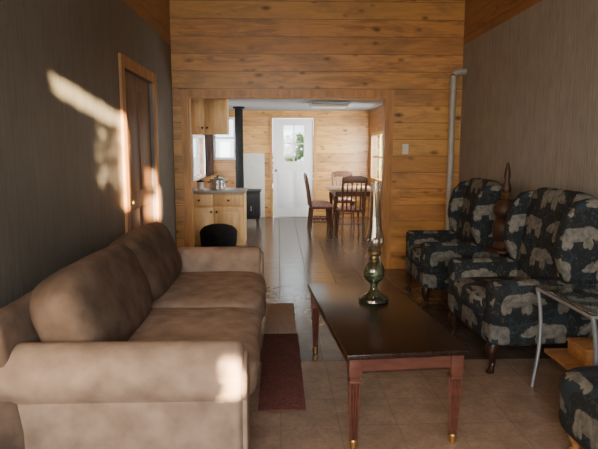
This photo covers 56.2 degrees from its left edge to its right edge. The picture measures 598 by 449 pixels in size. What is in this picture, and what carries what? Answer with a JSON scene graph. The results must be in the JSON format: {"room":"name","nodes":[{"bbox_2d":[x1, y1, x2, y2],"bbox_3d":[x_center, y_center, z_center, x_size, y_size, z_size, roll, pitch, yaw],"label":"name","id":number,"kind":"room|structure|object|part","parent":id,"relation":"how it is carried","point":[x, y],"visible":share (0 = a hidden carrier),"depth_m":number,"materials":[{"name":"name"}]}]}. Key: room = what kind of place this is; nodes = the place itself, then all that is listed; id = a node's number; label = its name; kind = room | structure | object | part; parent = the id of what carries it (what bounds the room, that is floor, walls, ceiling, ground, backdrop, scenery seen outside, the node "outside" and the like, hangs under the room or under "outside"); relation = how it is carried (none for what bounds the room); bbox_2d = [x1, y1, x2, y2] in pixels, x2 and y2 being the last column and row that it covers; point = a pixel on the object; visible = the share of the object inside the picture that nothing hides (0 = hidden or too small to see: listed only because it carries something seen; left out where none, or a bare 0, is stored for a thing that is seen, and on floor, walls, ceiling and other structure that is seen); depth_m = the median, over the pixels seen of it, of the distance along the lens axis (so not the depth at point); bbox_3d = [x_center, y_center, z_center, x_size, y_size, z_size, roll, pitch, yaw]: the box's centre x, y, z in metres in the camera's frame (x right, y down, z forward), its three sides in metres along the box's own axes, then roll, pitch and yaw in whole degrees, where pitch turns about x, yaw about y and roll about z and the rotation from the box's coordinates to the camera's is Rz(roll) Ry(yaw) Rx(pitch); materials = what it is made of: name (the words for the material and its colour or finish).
{"room":"living room","nodes":[
{"label":"living room","id":0,"kind":"room"},
{"bbox_2d":[0,0,176,307],"bbox_3d":[-1.342,-0.733,2.479,0.100,3.600,7.800,0,8,-2],"label":"wall","id":1,"kind":"structure","parent":0,"point":[62,188],"depth_m":3.19,"materials":[{"name":"grey paint"}]},
{"bbox_2d":[125,71,153,229],"bbox_3d":[-1.386,-0.274,4.941,0.121,2.020,1.040,0,8,-2],"label":"door","id":2,"kind":"structure","parent":1,"relation":"in","point":[137,89],"depth_m":4.92,"materials":[{"name":"brown wood"}]},
{"bbox_3d":[-1.394,-0.695,4.652,0.011,0.850,0.360,0,8,-2],"label":"panel","id":3,"kind":"part","parent":2,"relation":"part of","materials":[{"name":"brown wood"}]},
{"bbox_3d":[-1.350,-0.175,4.501,0.081,0.055,0.055,0,8,-2],"label":"knob","id":4,"kind":"part","parent":2,"relation":"part of","materials":[{"name":"gold metal"}]},
{"bbox_3d":[-1.394,0.222,4.774,0.011,0.700,0.360,0,8,-2],"label":"panel","id":5,"kind":"part","parent":2,"relation":"part of","materials":[{"name":"brown wood"}]},
{"bbox_3d":[-1.410,-0.755,5.108,0.011,0.850,0.360,0,8,-2],"label":"panel","id":6,"kind":"part","parent":2,"relation":"part of","materials":[{"name":"brown wood"}]},
{"bbox_3d":[-1.410,0.162,5.230,0.011,0.700,0.360,0,8,-2],"label":"panel","id":7,"kind":"part","parent":2,"relation":"part of","materials":[{"name":"brown wood"}]},
{"bbox_2d":[118,53,160,232],"bbox_3d":[-1.365,-0.314,4.936,0.022,2.120,1.220,0,8,-2],"label":"trim","id":8,"kind":"structure","parent":1,"relation":"attached to","point":[124,62],"depth_m":4.38,"materials":[{"name":"brown wood"}]},
{"bbox_2d":[193,135,210,187],"bbox_3d":[-1.775,-0.903,9.063,0.100,2.200,5.080,0,8,-2],"label":"wall","id":9,"kind":"structure","parent":0,"point":[200,140],"depth_m":10.47,"materials":[{"name":"brown wood"}]},
{"bbox_2d":[192,135,205,180],"bbox_3d":[-1.764,-1.185,9.773,0.066,0.770,1.500,0,8,-2],"label":"window","id":10,"kind":"structure","parent":9,"relation":"in","point":[197,136],"depth_m":9.62,"materials":[{"name":"white paint"}]},
{"bbox_2d":[191,99,228,134],"bbox_3d":[-1.376,-1.619,8.282,0.646,0.565,0.386,0,8,-2],"label":"upper cabinet","id":11,"kind":"object","parent":9,"relation":"attached to","point":[208,116],"visible":0.84,"depth_m":8.12,"materials":[{"name":"brown wood"}]},
{"bbox_3d":[-1.529,-1.596,8.105,0.190,0.385,0.012,0,8,-2],"label":"door panel","id":12,"kind":"part","parent":11,"relation":"part of","materials":[{"name":"brown wood"}]},
{"bbox_3d":[-1.530,-1.598,8.121,0.304,0.525,0.020,0,8,-2],"label":"door","id":13,"kind":"part","parent":11,"relation":"part of","materials":[{"name":"brown wood"}]},
{"bbox_3d":[-1.210,-1.599,8.132,0.304,0.525,0.020,0,8,-2],"label":"door","id":14,"kind":"part","parent":11,"relation":"part of","materials":[{"name":"brown wood"}]},
{"bbox_3d":[-1.210,-1.597,8.116,0.190,0.385,0.012,0,8,-2],"label":"door panel","id":15,"kind":"part","parent":11,"relation":"part of","materials":[{"name":"brown wood"}]},
{"bbox_2d":[206,135,213,176],"bbox_3d":[-1.734,-1.279,10.215,0.068,0.840,2.500,0,8,-2],"label":"curtain","id":16,"kind":"object","parent":9,"relation":"hanging from","point":[209,138],"visible":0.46,"depth_m":10.91,"materials":[{"name":"brown fabric"}]},
{"bbox_2d":[211,111,368,216],"bbox_3d":[-0.183,-1.253,11.688,3.470,2.200,0.100,0,8,-2],"label":"wall","id":17,"kind":"structure","parent":0,"point":[342,137],"depth_m":11.61,"materials":[{"name":"brown wood"}]},
{"bbox_2d":[213,117,234,159],"bbox_3d":[-1.531,-1.772,11.533,0.470,0.870,0.066,0,8,-2],"label":"window","id":18,"kind":"structure","parent":17,"relation":"in","point":[233,118],"depth_m":11.53,"materials":[{"name":"white paint"}]},
{"bbox_2d":[243,153,264,216],"bbox_3d":[-0.956,-0.811,11.660,0.480,1.328,0.014,0,8,-2],"label":"shield","id":19,"kind":"object","parent":17,"relation":"attached to","point":[254,170],"visible":0.51,"depth_m":11.62,"materials":[{"name":"white metal"}]},
{"bbox_2d":[273,119,312,216],"bbox_3d":[-0.122,-1.172,11.650,0.830,2.030,0.121,0,8,-2],"label":"door","id":20,"kind":"structure","parent":17,"relation":"in","point":[289,189],"depth_m":11.68,"materials":[{"name":"white paint"}]},
{"bbox_3d":[-0.297,-0.727,11.718,0.300,0.750,0.010,0,8,-2],"label":"panel","id":21,"kind":"part","parent":20,"relation":"part of","materials":[{"name":"white paint"}]},
{"bbox_3d":[0.058,-0.729,11.731,0.290,0.750,0.010,0,8,-2],"label":"panel","id":22,"kind":"part","parent":20,"relation":"part of","materials":[{"name":"white paint"}]},
{"bbox_2d":[270,116,315,216],"bbox_3d":[-0.121,-1.196,11.637,0.950,2.100,0.020,0,8,-2],"label":"trim","id":23,"kind":"structure","parent":17,"relation":"attached to","point":[271,117],"depth_m":11.60,"materials":[{"name":"brown wood"}]},
{"bbox_2d":[229,99,382,110],"bbox_3d":[-0.093,-2.058,9.020,3.470,0.100,5.180,0,8,-2],"label":"ceiling","id":24,"kind":"structure","parent":0,"point":[249,104],"depth_m":10.16,"materials":[{"name":"white paint"}]},
{"bbox_2d":[309,101,349,107],"bbox_3d":[0.508,-2.019,9.440,0.640,0.085,0.600,0,8,-2],"label":"ceiling light","id":25,"kind":"object","parent":24,"relation":"attached to","point":[314,104],"visible":1,"depth_m":9.17,"materials":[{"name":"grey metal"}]},
{"bbox_2d":[311,104,347,107],"bbox_3d":[0.508,-1.994,9.444,0.580,0.034,0.540,0,8,-2],"label":"diffuser","id":26,"kind":"object","parent":25,"relation":"attached to","point":[312,105],"depth_m":9.28,"materials":[{"name":"white plastic"}]},
{"bbox_2d":[169,0,464,268],"bbox_3d":[0.117,-1.262,6.451,3.700,3.600,0.135,0,8,-2],"label":"wall","id":27,"kind":"structure","parent":0,"point":[412,49],"depth_m":6.32,"materials":[{"name":"brown wood"}]},
{"bbox_2d":[180,89,393,268],"bbox_3d":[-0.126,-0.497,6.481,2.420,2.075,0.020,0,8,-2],"label":"trim","id":28,"kind":"structure","parent":27,"relation":"attached to","point":[184,93],"depth_m":6.38,"materials":[{"name":"brown wood"}]},
{"bbox_2d":[402,144,408,153],"bbox_3d":[1.233,-0.872,6.480,0.070,0.116,0.020,0,8,-2],"label":"light switch","id":29,"kind":"object","parent":27,"relation":"attached to","point":[405,147],"visible":1,"depth_m":6.48,"materials":[{"name":"white plastic"}]},
{"bbox_2d":[368,105,382,225],"bbox_3d":[1.593,-0.919,9.181,0.100,2.200,5.080,0,8,-2],"label":"wall","id":30,"kind":"structure","parent":0,"point":[375,115],"depth_m":11.05,"materials":[{"name":"brown wood"}]},
{"bbox_2d":[370,131,382,183],"bbox_3d":[1.506,-1.266,10.535,0.066,0.950,1.520,0,8,-2],"label":"window","id":31,"kind":"structure","parent":30,"relation":"in","point":[379,132],"depth_m":10.57,"materials":[{"name":"brown wood"}]},
{"bbox_2d":[194,216,583,448],"bbox_3d":[0.165,0.750,5.355,3.700,0.100,13.200,0,8,-2],"label":"floor","id":32,"kind":"structure","parent":0,"point":[501,409],"depth_m":3.36,"materials":[{"name":"beige tile"}]},
{"bbox_2d":[0,222,265,448],"bbox_3d":[-0.748,0.516,3.393,1.079,0.881,2.499,0,8,-2],"label":"sofa","id":33,"kind":"object","parent":32,"relation":"on","point":[143,340],"visible":1,"depth_m":2.23,"materials":[{"name":"beige fabric"}]},
{"bbox_3d":[-1.202,0.526,3.378,0.170,0.665,2.460,0,8,-2],"label":"backrest","id":34,"kind":"part","parent":33,"relation":"part of","materials":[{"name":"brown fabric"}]},
{"bbox_2d":[29,245,151,341],"bbox_3d":[-1.014,0.384,2.861,0.375,0.478,1.070,0,8,-2],"label":"cushion","id":35,"kind":"object","parent":33,"relation":"on","point":[105,295],"depth_m":2.51,"materials":[{"name":"brown fabric"}]},
{"bbox_3d":[-0.720,0.754,2.291,0.995,0.560,0.249,0,8,-2],"label":"arm","id":36,"kind":"part","parent":33,"relation":"part of","materials":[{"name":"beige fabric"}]},
{"bbox_2d":[108,222,181,300],"bbox_3d":[-1.051,0.252,3.862,0.373,0.478,1.070,0,8,-2],"label":"cushion","id":37,"kind":"object","parent":33,"relation":"on","point":[153,245],"depth_m":3.63,"materials":[{"name":"brown fabric"}]},
{"bbox_2d":[127,307,261,394],"bbox_3d":[-0.600,0.645,2.916,0.807,0.215,1.010,0,8,-2],"label":"seat cushion","id":38,"kind":"object","parent":33,"relation":"on","point":[243,324],"depth_m":2.94,"materials":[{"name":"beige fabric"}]},
{"bbox_2d":[151,271,265,318],"bbox_3d":[-0.636,0.515,3.902,0.819,0.213,1.010,0,8,-2],"label":"seat cushion","id":39,"kind":"object","parent":33,"relation":"on","point":[190,289],"depth_m":3.69,"materials":[{"name":"beige fabric"}]},
{"bbox_3d":[-0.800,0.458,4.519,0.995,0.560,0.249,0,8,-2],"label":"arm","id":40,"kind":"part","parent":33,"relation":"part of","materials":[{"name":"beige fabric"}]},
{"bbox_3d":[-0.218,0.743,2.309,0.020,0.459,0.204,0,8,-2],"label":"arm","id":41,"kind":"part","parent":33,"relation":"part of","materials":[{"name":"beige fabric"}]},
{"bbox_3d":[-0.298,0.447,4.534,0.020,0.459,0.204,0,8,-2],"label":"arm","id":42,"kind":"part","parent":33,"relation":"part of","materials":[{"name":"beige fabric"}]},
{"bbox_2d":[200,224,236,246],"bbox_3d":[-1.141,0.171,7.957,0.530,0.361,0.530,0,8,-2],"label":"bin","id":43,"kind":"object","parent":32,"relation":"on","point":[212,235],"visible":0.93,"depth_m":7.75,"materials":[{"name":"black plastic"}]},
{"bbox_3d":[-1.141,0.054,7.941,0.530,0.125,0.530,0,8,-2],"label":"lid","id":44,"kind":"part","parent":43,"relation":"part of","materials":[{"name":"black plastic"}]},
{"bbox_2d":[193,193,246,244],"bbox_3d":[-1.256,-0.108,8.507,0.880,0.770,0.627,0,8,-2],"label":"base cabinet","id":45,"kind":"object","parent":32,"relation":"on","point":[218,208],"visible":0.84,"depth_m":8.21,"materials":[{"name":"brown wood"}]},
{"bbox_3d":[-1.461,-0.004,8.218,0.260,0.340,0.012,0,8,-2],"label":"door panel","id":46,"kind":"part","parent":45,"relation":"part of","materials":[{"name":"brown wood"}]},
{"bbox_3d":[-1.462,-0.353,8.188,0.400,0.160,0.020,0,8,-2],"label":"drawer","id":47,"kind":"part","parent":45,"relation":"part of","materials":[{"name":"brown wood"}]},
{"bbox_3d":[-1.462,-0.006,8.234,0.400,0.480,0.020,0,8,-2],"label":"door","id":48,"kind":"part","parent":45,"relation":"part of","materials":[{"name":"brown wood"}]},
{"bbox_2d":[193,188,247,193],"bbox_3d":[-1.246,-0.512,8.467,0.908,0.038,0.660,0,8,-2],"label":"countertop","id":49,"kind":"structure","parent":45,"relation":"on","point":[206,190],"depth_m":8.15,"materials":[{"name":"grey stone"}]},
{"bbox_2d":[197,180,203,189],"bbox_3d":[-1.469,-0.594,8.368,0.112,0.148,0.112,0,8,-2],"label":"canister","id":50,"kind":"object","parent":49,"relation":"on","point":[200,184],"visible":1,"depth_m":8.32,"materials":[{"name":"white plastic"}]},
{"bbox_2d":[207,175,227,189],"bbox_3d":[-1.220,-0.633,8.402,0.274,0.216,0.247,6,10,38],"label":"stock pot","id":51,"kind":"object","parent":49,"relation":"on","point":[216,183],"visible":0.99,"depth_m":8.31,"materials":[{"name":"metal"}]},
{"bbox_3d":[-1.220,-0.691,8.394,0.248,0.042,0.248,0,8,-2],"label":"lid","id":52,"kind":"part","parent":51,"relation":"part of","materials":[{"name":"metal"}]},
{"bbox_3d":[-1.032,-0.355,8.203,0.400,0.160,0.020,0,8,-2],"label":"drawer","id":53,"kind":"part","parent":45,"relation":"part of","materials":[{"name":"brown wood"}]},
{"bbox_3d":[-1.032,-0.008,8.249,0.400,0.480,0.020,0,8,-2],"label":"door","id":54,"kind":"part","parent":45,"relation":"part of","materials":[{"name":"brown wood"}]},
{"bbox_3d":[-1.031,-0.006,8.233,0.260,0.340,0.012,0,8,-2],"label":"door panel","id":55,"kind":"part","parent":45,"relation":"part of","materials":[{"name":"brown wood"}]},
{"bbox_2d":[246,189,261,224],"bbox_3d":[-1.033,-0.332,10.645,0.630,0.650,0.589,0,8,-2],"label":"wood stove","id":56,"kind":"object","parent":32,"relation":"on","point":[253,196],"visible":0.57,"depth_m":10.41,"materials":[{"name":"black metal"}]},
{"bbox_2d":[233,106,244,187],"bbox_3d":[-1.125,-1.429,10.550,0.220,1.548,0.220,0,8,-2],"label":"pipe","id":57,"kind":"object","parent":56,"relation":"on","point":[239,150],"visible":0.93,"depth_m":10.49,"materials":[{"name":"black metal"}]},
{"bbox_3d":[-1.024,-0.335,10.404,0.350,0.320,0.024,0,8,-2],"label":"door","id":58,"kind":"part","parent":56,"relation":"part of","materials":[{"name":"black metal"}]},
{"bbox_3d":[-1.034,-0.643,10.628,0.630,0.029,0.540,0,8,-2],"label":"plate","id":59,"kind":"part","parent":56,"relation":"part of","materials":[{"name":"black metal"}]},
{"bbox_2d":[264,303,296,333],"bbox_3d":[-0.158,0.780,4.721,0.250,0.006,0.840,0,8,-2],"label":"floor mat","id":60,"kind":"object","parent":32,"relation":"on","point":[280,317],"visible":1,"depth_m":4.67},
{"bbox_2d":[258,333,305,410],"bbox_3d":[-0.115,0.921,3.656,0.260,0.008,1.270,0,8,-2],"label":"runner rug","id":61,"kind":"object","parent":32,"relation":"on","point":[281,380],"visible":1,"depth_m":3.48,"materials":[{"name":"red carpet"}]},
{"bbox_2d":[305,174,333,233],"bbox_3d":[0.338,-0.360,9.534,0.468,1.002,0.420,0,8,-2],"label":"dining chair","id":62,"kind":"object","parent":32,"relation":"on","point":[312,206],"visible":1,"depth_m":9.39,"materials":[{"name":"brown wood"}]},
{"bbox_3d":[0.166,-0.530,9.321,0.111,0.515,0.049,0,8,-2],"label":"post","id":63,"kind":"part","parent":62,"relation":"part of","materials":[{"name":"brown wood"}]},
{"bbox_3d":[0.211,-0.050,9.397,0.079,0.423,0.037,-5,9,-36],"label":"leg","id":64,"kind":"part","parent":62,"relation":"part of","materials":[{"name":"brown wood"}]},
{"bbox_3d":[0.372,-0.296,9.543,0.400,0.030,0.400,0,8,-2],"label":"seat","id":65,"kind":"part","parent":62,"relation":"part of","materials":[{"name":"brown wood"}]},
{"bbox_3d":[0.529,-0.097,9.747,0.071,0.423,0.036,-6,10,-38],"label":"leg","id":66,"kind":"part","parent":62,"relation":"part of","materials":[{"name":"brown wood"}]},
{"bbox_3d":[0.541,-0.052,9.411,0.071,0.423,0.036,5,9,34],"label":"leg","id":67,"kind":"part","parent":62,"relation":"part of","materials":[{"name":"brown wood"}]},
{"bbox_2d":[331,171,354,223],"bbox_3d":[0.843,-0.508,10.647,0.420,1.002,0.468,0,8,-2],"label":"dining chair","id":68,"kind":"object","parent":32,"relation":"on","point":[336,174],"visible":0.48,"depth_m":10.79,"materials":[{"name":"brown wood"}]},
{"bbox_3d":[0.835,-0.969,10.804,0.420,0.130,0.022,0,8,-2],"label":"rail","id":69,"kind":"part","parent":68,"relation":"part of","materials":[{"name":"brown wood"}]},
{"bbox_2d":[336,176,367,238],"bbox_3d":[0.844,-0.294,9.042,0.420,1.002,0.468,-1,8,-8],"label":"dining chair","id":70,"kind":"object","parent":32,"relation":"on","point":[348,179],"visible":1,"depth_m":8.87,"materials":[{"name":"brown wood"}]},
{"bbox_3d":[0.648,-0.031,9.250,0.036,0.423,0.071,-7,11,-44],"label":"leg","id":71,"kind":"part","parent":70,"relation":"part of","materials":[{"name":"brown wood"}]},
{"bbox_3d":[0.693,0.013,8.926,0.037,0.423,0.079,4,8,26],"label":"leg","id":72,"kind":"part","parent":70,"relation":"part of","materials":[{"name":"brown wood"}]},
{"bbox_3d":[0.686,-0.463,8.816,0.040,0.515,0.111,0,8,3],"label":"post","id":73,"kind":"part","parent":70,"relation":"part of","materials":[{"name":"brown wood"}]},
{"bbox_3d":[0.839,-0.235,9.084,0.400,0.030,0.400,-1,8,-8],"label":"seat","id":74,"kind":"part","parent":70,"relation":"part of","materials":[{"name":"brown wood"}]},
{"bbox_3d":[0.874,-0.698,8.772,0.420,0.130,0.022,-1,8,-8],"label":"rail","id":75,"kind":"part","parent":70,"relation":"part of","materials":[{"name":"brown wood"}]},
{"bbox_3d":[0.984,-0.037,9.297,0.036,0.423,0.071,4,9,28],"label":"leg","id":76,"kind":"part","parent":70,"relation":"part of","materials":[{"name":"brown wood"}]},
{"bbox_3d":[1.032,0.006,8.973,0.037,0.423,0.079,-7,10,-42],"label":"leg","id":77,"kind":"part","parent":70,"relation":"part of","materials":[{"name":"brown wood"}]},
{"bbox_3d":[1.051,-0.469,8.867,0.040,0.515,0.111,-3,8,-19],"label":"post","id":78,"kind":"part","parent":70,"relation":"part of","materials":[{"name":"brown wood"}]},
{"bbox_2d":[325,186,378,233],"bbox_3d":[0.902,-0.273,9.838,0.800,0.745,1.100,0,8,-2],"label":"dining table","id":79,"kind":"object","parent":32,"relation":"on","point":[334,190],"visible":0.74,"depth_m":9.37,"materials":[{"name":"brown wood"}]},
{"bbox_3d":[0.586,-0.279,10.280,0.076,0.640,0.074,0,8,-2],"label":"leg","id":80,"kind":"part","parent":79,"relation":"part of","materials":[{"name":"brown wood"}]},
{"bbox_3d":[0.618,-0.160,9.389,0.076,0.640,0.074,0,8,-2],"label":"leg","id":81,"kind":"part","parent":79,"relation":"part of","materials":[{"name":"brown wood"}]},
{"bbox_3d":[1.186,-0.281,10.302,0.076,0.640,0.074,0,8,-2],"label":"leg","id":82,"kind":"part","parent":79,"relation":"part of","materials":[{"name":"brown wood"}]},
{"bbox_3d":[1.218,-0.163,9.410,0.076,0.640,0.074,0,8,-2],"label":"leg","id":83,"kind":"part","parent":79,"relation":"part of","materials":[{"name":"brown wood"}]},
{"bbox_2d":[307,281,470,448],"bbox_3d":[0.428,0.734,3.273,0.588,0.482,1.380,-1,8,-6],"label":"coffee table","id":84,"kind":"object","parent":32,"relation":"on","point":[397,335],"visible":0.93,"depth_m":2.77,"materials":[{"name":"brown wood"}]},
{"bbox_3d":[0.114,0.649,3.866,0.060,0.413,0.060,-1,8,-6],"label":"leg","id":85,"kind":"part","parent":84,"relation":"part of","materials":[{"name":"brown wood"}]},
{"bbox_3d":[0.258,0.815,2.623,0.060,0.413,0.060,-1,8,-6],"label":"leg","id":86,"kind":"part","parent":84,"relation":"part of","materials":[{"name":"brown wood"}]},
{"bbox_2d":[358,182,388,304],"bbox_3d":[0.457,0.108,3.382,0.184,0.730,0.184,0,8,-2],"label":"oil lamp","id":87,"kind":"object","parent":84,"relation":"on","point":[374,271],"visible":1,"depth_m":3.37,"materials":[{"name":"green glass"}]},
{"bbox_3d":[0.457,0.188,3.393,0.092,0.068,0.092,0,8,-2],"label":"burner","id":88,"kind":"part","parent":87,"relation":"part of","materials":[{"name":"gold metal"}]},
{"bbox_3d":[0.743,0.807,2.678,0.060,0.413,0.060,-1,8,-6],"label":"leg","id":89,"kind":"part","parent":84,"relation":"part of","materials":[{"name":"brown wood"}]},
{"bbox_2d":[405,178,502,308],"bbox_3d":[1.430,0.135,5.279,0.753,1.140,0.880,0,8,0],"label":"armchair","id":90,"kind":"object","parent":32,"relation":"on","point":[471,216],"visible":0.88,"depth_m":4.92,"materials":[{"name":"fabric"}]},
{"bbox_3d":[1.129,0.560,5.687,0.096,0.190,0.089,0,8,0],"label":"leg","id":91,"kind":"part","parent":90,"relation":"part of","materials":[{"name":"brown wood"}]},
{"bbox_2d":[407,244,421,267],"bbox_3d":[1.355,0.298,5.301,0.604,0.174,0.580,0,8,0],"label":"seat cushion","id":92,"kind":"object","parent":90,"relation":"on","point":[413,250],"depth_m":5.26,"materials":[{"name":"fabric"}]},
{"bbox_3d":[1.129,0.652,4.996,0.096,0.190,0.089,0,8,0],"label":"leg","id":93,"kind":"part","parent":90,"relation":"part of","materials":[{"name":"brown wood"}]},
{"bbox_3d":[1.440,0.442,5.320,0.690,0.180,0.770,0,8,0],"label":"seat","id":94,"kind":"part","parent":90,"relation":"part of","materials":[{"name":"fabric"}]},
{"bbox_3d":[1.370,0.256,5.658,0.570,0.400,0.160,0,8,0],"label":"arm","id":95,"kind":"part","parent":90,"relation":"part of","materials":[{"name":"fabric"}]},
{"bbox_3d":[1.371,0.351,4.944,0.570,0.400,0.160,0,8,0],"label":"arm","id":96,"kind":"part","parent":90,"relation":"part of","materials":[{"name":"fabric"}]},
{"bbox_3d":[1.681,-0.038,5.256,0.252,0.792,0.690,0,8,0],"label":"backrest","id":97,"kind":"part","parent":90,"relation":"part of","materials":[{"name":"fabric"}]},
{"bbox_2d":[483,245,507,256],"bbox_3d":[1.671,0.489,4.607,0.330,0.605,0.330,0,8,-2],"label":"side table","id":98,"kind":"object","parent":32,"relation":"on","point":[503,253],"visible":0.26,"depth_m":4.49,"materials":[{"name":"brown wood"}]},
{"bbox_2d":[492,163,512,249],"bbox_3d":[1.671,-0.153,4.522,0.200,0.690,0.200,0,8,-2],"label":"table lamp","id":99,"kind":"object","parent":98,"relation":"on","point":[501,208],"visible":0.76,"depth_m":4.48,"materials":[{"name":"brown wood"}]},
{"bbox_2d":[448,187,597,373],"bbox_3d":[1.501,0.324,3.856,0.753,1.140,0.880,-1,8,-4],"label":"armchair","id":100,"kind":"object","parent":32,"relation":"on","point":[550,235],"visible":0.87,"depth_m":3.53,"materials":[{"name":"fabric"}]},
{"bbox_3d":[1.177,0.752,4.243,0.096,0.190,0.089,-1,8,-4],"label":"leg","id":101,"kind":"part","parent":100,"relation":"part of","materials":[{"name":"brown wood"}]},
{"bbox_3d":[1.416,0.446,4.231,0.570,0.400,0.160,-1,8,-4],"label":"arm","id":102,"kind":"part","parent":100,"relation":"part of","materials":[{"name":"fabric"}]},
{"bbox_2d":[454,276,524,314],"bbox_3d":[1.427,0.488,3.873,0.604,0.174,0.580,-1,8,-4],"label":"seat cushion","id":103,"kind":"object","parent":100,"relation":"on","point":[469,291],"depth_m":3.86,"materials":[{"name":"fabric"}]},
{"bbox_3d":[1.226,0.844,3.553,0.096,0.190,0.089,-1,8,-4],"label":"leg","id":104,"kind":"part","parent":100,"relation":"part of","materials":[{"name":"brown wood"}]},
{"bbox_3d":[1.511,0.631,3.898,0.690,0.180,0.770,-1,8,-4],"label":"seat","id":105,"kind":"part","parent":100,"relation":"part of","materials":[{"name":"fabric"}]},
{"bbox_3d":[1.467,0.541,3.519,0.570,0.400,0.160,-1,8,-4],"label":"arm","id":106,"kind":"part","parent":100,"relation":"part of","materials":[{"name":"fabric"}]},
{"bbox_3d":[1.751,0.149,3.851,0.252,0.792,0.690,-1,8,-4],"label":"backrest","id":107,"kind":"part","parent":100,"relation":"part of","materials":[{"name":"fabric"}]},
{"bbox_2d":[530,284,597,386],"bbox_3d":[1.678,0.694,3.019,0.584,0.623,0.604,0,8,-2],"label":"end table","id":108,"kind":"object","parent":32,"relation":"on","point":[582,298],"visible":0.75,"depth_m":3.09,"materials":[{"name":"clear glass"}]},
{"bbox_3d":[1.404,0.665,3.299,0.056,0.606,0.024,0,8,-2],"label":"leg","id":109,"kind":"part","parent":108,"relation":"part of","materials":[{"name":"grey metal"}]},
{"bbox_2d":[544,348,584,369],"bbox_3d":[1.678,0.770,3.030,0.470,0.025,0.520,0,8,-2],"label":"shelf","id":110,"kind":"object","parent":108,"relation":"attached to","point":[560,355],"depth_m":3.13,"materials":[{"name":"brown wood"}]},
{"bbox_3d":[1.678,0.391,2.979,0.580,0.012,0.600,0,8,-2],"label":"glass","id":111,"kind":"part","parent":108,"relation":"part of","materials":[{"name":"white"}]},
{"bbox_2d":[567,337,592,365],"bbox_3d":[1.660,0.702,3.101,0.260,0.090,0.210,0,8,-2],"label":"wooden box","id":112,"kind":"object","parent":108,"relation":"on","point":[580,348],"visible":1,"depth_m":3.08,"materials":[{"name":"brown wood"}]},
{"bbox_3d":[1.660,0.666,3.096,0.260,0.019,0.210,0,8,-2],"label":"lid","id":113,"kind":"part","parent":112,"relation":"part of","materials":[{"name":"brown wood"}]},
{"bbox_3d":[1.424,0.742,2.724,0.056,0.606,0.024,0,8,-2],"label":"leg","id":114,"kind":"part","parent":108,"relation":"part of","materials":[{"name":"grey metal"}]},
{"bbox_2d":[559,365,597,448],"bbox_3d":[1.524,0.882,2.302,0.693,0.444,0.720,0,8,-2],"label":"footstool","id":115,"kind":"object","parent":32,"relation":"on","point":[578,386],"visible":1,"depth_m":2.39,"materials":[{"name":"fabric"}]},
{"bbox_3d":[1.269,0.984,2.574,0.083,0.170,0.070,7,10,42],"label":"leg","id":116,"kind":"part","parent":115,"relation":"part of","materials":[{"name":"brown wood"}]},
{"bbox_2d":[458,0,597,331],"bbox_3d":[2.056,-0.749,2.599,0.100,3.600,7.800,0,8,-2],"label":"wall","id":117,"kind":"structure","parent":0,"point":[529,100],"depth_m":4.66,"materials":[{"name":"grey paint"}]},
{"bbox_2d":[445,68,466,229],"bbox_3d":[1.780,-0.611,6.423,0.180,2.296,0.084,0,8,-2],"label":"vent pipe","id":118,"kind":"object","parent":117,"relation":"attached to","point":[461,71],"visible":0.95,"depth_m":6.35,"materials":[{"name":"white metal"}]},
{"label":"outside","id":119,"kind":"structure","parent":0,"visible":0},
{"bbox_3d":[-0.214,1.142,6.201,28.000,0.100,40.000,0,8,-2],"label":"ground","id":120,"kind":"structure","parent":119,"visible":0},
{"bbox_2d":[284,132,303,161],"bbox_3d":[0.053,-1.158,14.182,1.841,2.355,1.033,0,8,-2],"label":"shrub","id":121,"kind":"object","parent":120,"relation":"on","point":[288,153],"visible":0.12,"depth_m":13.91,"materials":[{"name":"green plant"}]},
{"bbox_2d":[377,135,382,178],"bbox_3d":[2.451,-1.582,15.616,1.907,2.816,1.772,0,8,-2],"label":"shrub","id":122,"kind":"object","parent":120,"relation":"on","point":[378,141],"visible":0.02,"depth_m":15.07,"materials":[{"name":"green plant"}]}
]}

